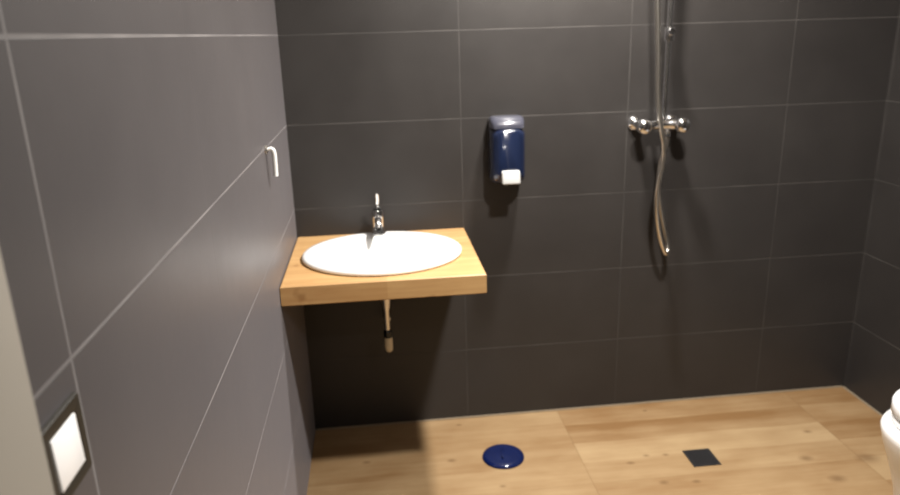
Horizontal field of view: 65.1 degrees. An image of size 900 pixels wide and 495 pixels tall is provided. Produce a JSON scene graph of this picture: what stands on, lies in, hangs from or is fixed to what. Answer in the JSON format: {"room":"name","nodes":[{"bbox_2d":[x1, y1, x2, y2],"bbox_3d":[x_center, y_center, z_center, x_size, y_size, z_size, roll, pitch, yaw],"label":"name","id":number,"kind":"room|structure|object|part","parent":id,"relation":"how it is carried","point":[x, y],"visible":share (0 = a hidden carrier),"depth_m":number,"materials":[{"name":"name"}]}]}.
{"room":"bathroom","nodes":[
{"label":"bathroom","id":0,"kind":"room"},
{"bbox_2d":[0,0,314,494],"bbox_3d":[-0.520,-0.104,1.551,0.120,2.270,2.075,-3,17,-5],"label":"wall","id":1,"kind":"structure","parent":0,"point":[148,233],"depth_m":0.95,"materials":[{"name":"stone"}]},
{"bbox_2d":[40,392,91,494],"bbox_3d":[-0.352,0.188,0.648,0.006,0.082,0.082,-3,17,-5],"label":"light switch","id":2,"kind":"object","parent":1,"relation":"attached to","point":[64,437],"visible":0.91,"depth_m":0.65,"materials":[{"name":"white plastic"}]},
{"bbox_2d":[265,145,277,176],"bbox_3d":[-0.490,-0.238,1.939,0.028,0.088,0.028,-3,17,-5],"label":"robe hook","id":3,"kind":"object","parent":1,"relation":"attached to","point":[273,151],"visible":1,"depth_m":1.94,"materials":[{"name":"silver metal"}]},
{"bbox_2d":[274,0,899,429],"bbox_3d":[0.525,-0.452,2.592,2.195,2.270,0.120,-3,17,-5],"label":"wall","id":4,"kind":"structure","parent":0,"point":[766,193],"depth_m":2.61,"materials":[{"name":"tile"}]},
{"bbox_2d":[280,228,486,305],"bbox_3d":[-0.219,0.050,2.317,0.602,0.061,0.529,-3,17,-5],"label":"countertop","id":5,"kind":"structure","parent":4,"relation":"attached to","point":[301,284],"depth_m":2.08,"materials":[{"name":"brown wood"}]},
{"bbox_2d":[371,192,385,234],"bbox_3d":[-0.248,-0.110,2.416,0.052,0.152,0.140,-3,17,-5],"label":"tap","id":6,"kind":"object","parent":5,"relation":"on","point":[378,228],"visible":1,"depth_m":2.44,"materials":[{"name":"silver metal"}]},
{"bbox_3d":[-0.253,-0.163,2.443,0.026,0.067,0.032,-3,17,-5],"label":"lever","id":7,"kind":"part","parent":6,"relation":"part of","materials":[{"name":"silver metal"}]},
{"bbox_3d":[-0.245,-0.085,2.406,0.027,0.040,0.101,-3,17,-5],"label":"spout","id":8,"kind":"part","parent":6,"relation":"part of","materials":[{"name":"silver metal"}]},
{"bbox_2d":[302,231,461,276],"bbox_3d":[-0.219,0.067,2.317,0.520,0.130,0.452,-3,17,-5],"label":"washbasin","id":9,"kind":"object","parent":5,"relation":"in","point":[390,253],"visible":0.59,"depth_m":2.40,"materials":[{"name":"white ceramic"}]},
{"bbox_2d":[381,299,392,351],"bbox_3d":[-0.225,0.212,2.481,0.044,0.240,0.310,-3,17,-5],"label":"trap","id":10,"kind":"object","parent":9,"relation":"attached to","point":[388,337],"visible":0.82,"depth_m":2.35,"materials":[{"name":"silver metal"}]},
{"bbox_2d":[488,114,524,186],"bbox_3d":[0.202,-0.334,2.462,0.122,0.248,0.124,-3,17,-5],"label":"soap dispenser","id":11,"kind":"object","parent":4,"relation":"attached to","point":[506,135],"visible":1,"depth_m":2.43,"materials":[{"name":"blue plastic"}]},
{"bbox_3d":[0.196,-0.354,2.512,0.118,0.237,0.018,-3,17,-5],"label":"plate","id":12,"kind":"part","parent":11,"relation":"part of","materials":[{"name":"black plastic"}]},
{"bbox_3d":[0.211,-0.243,2.439,0.064,0.046,0.026,-3,17,-5],"label":"push lever","id":13,"kind":"part","parent":11,"relation":"part of","materials":[{"name":"white plastic"}]},
{"bbox_2d":[317,386,841,430],"bbox_3d":[0.564,0.649,2.862,2.183,0.005,0.006,-3,17,-5],"label":"trim","id":14,"kind":"structure","parent":4,"relation":"attached to","point":[830,386],"depth_m":2.85,"materials":[{"name":"beige plastic"}]},
{"bbox_2d":[627,0,690,255],"bbox_3d":[0.728,-0.660,2.381,0.212,1.462,0.204,-3,17,-5],"label":"shower mixer","id":15,"kind":"object","parent":4,"relation":"attached to","point":[671,122],"visible":1,"depth_m":2.44,"materials":[{"name":"silver metal"}]},
{"bbox_3d":[0.676,-0.419,2.448,0.055,0.055,0.038,-3,17,-5],"label":"knob","id":16,"kind":"part","parent":15,"relation":"part of","materials":[{"name":"silver metal"}]},
{"bbox_3d":[0.742,-0.913,2.349,0.021,0.961,0.021,-3,17,-5],"label":"riser rail","id":17,"kind":"part","parent":15,"relation":"part of","materials":[{"name":"silver metal"}]},
{"bbox_3d":[0.744,-0.726,2.374,0.027,0.028,0.026,-3,17,-5],"label":"slider knob","id":18,"kind":"part","parent":15,"relation":"part of","materials":[{"name":"silver metal"}]},
{"bbox_3d":[0.813,-0.427,2.461,0.055,0.055,0.038,-3,17,-5],"label":"knob","id":19,"kind":"part","parent":15,"relation":"part of","materials":[{"name":"silver metal"}]},
{"bbox_2d":[307,387,892,494],"bbox_3d":[0.753,1.188,1.221,2.435,0.080,3.720,-3,17,-5],"label":"floor","id":20,"kind":"structure","parent":0,"point":[828,441],"depth_m":2.57,"materials":[{"name":"brown wood"}]},
{"bbox_2d":[482,444,523,468],"bbox_3d":[0.192,0.747,2.546,0.152,0.021,0.152,-3,17,-5],"label":"drain cover","id":21,"kind":"object","parent":20,"relation":"on","point":[500,456],"visible":1,"depth_m":2.53,"materials":[{"name":"blue plastic"}]},
{"bbox_2d":[682,448,721,466],"bbox_3d":[0.895,0.747,2.509,0.100,0.003,0.100,-3,17,-5],"label":"floor drain","id":22,"kind":"object","parent":20,"relation":"on","point":[697,457],"visible":1,"depth_m":2.51,"materials":[{"name":"metal"}]},
{"bbox_2d":[880,389,899,494],"bbox_3d":[1.477,0.654,1.956,0.552,0.470,0.382,-3,17,-5],"label":"toilet","id":23,"kind":"object","parent":20,"relation":"on","point":[890,421],"visible":1,"depth_m":1.94,"materials":[{"name":"white ceramic"}]},
{"bbox_3d":[1.455,0.483,1.903,0.467,0.024,0.346,-3,17,-5],"label":"seat","id":24,"kind":"part","parent":23,"relation":"part of","materials":[{"name":"white plastic"}]},
{"bbox_3d":[1.452,0.450,1.892,0.471,0.042,0.350,-3,17,-5],"label":"lid","id":25,"kind":"part","parent":23,"relation":"part of","materials":[{"name":"white plastic"}]},
{"bbox_2d":[843,5,899,414],"bbox_3d":[1.781,-0.240,1.771,0.120,2.270,2.075,-3,17,-5],"label":"wall","id":26,"kind":"structure","parent":0,"point":[872,370],"depth_m":2.69,"materials":[{"name":"stone"}]},
{"bbox_2d":[842,386,882,416],"bbox_3d":[1.757,0.865,2.035,0.006,0.005,1.949,-3,17,-5],"label":"trim","id":27,"kind":"structure","parent":26,"relation":"attached to","point":[845,388],"depth_m":2.84,"materials":[{"name":"beige plastic"}]},
{"bbox_3d":[0.750,0.144,0.612,2.435,2.270,0.130,-3,17,-5],"label":"wall","id":28,"kind":"structure","parent":0,"visible":0},
{"bbox_2d":[0,253,54,494],"bbox_3d":[0.089,0.277,0.569,1.099,2.080,0.156,-3,17,-5],"label":"trim","id":29,"kind":"structure","parent":28,"relation":"attached to","point":[24,468],"depth_m":0.52,"materials":[{"name":"beige paint"}]}
]}

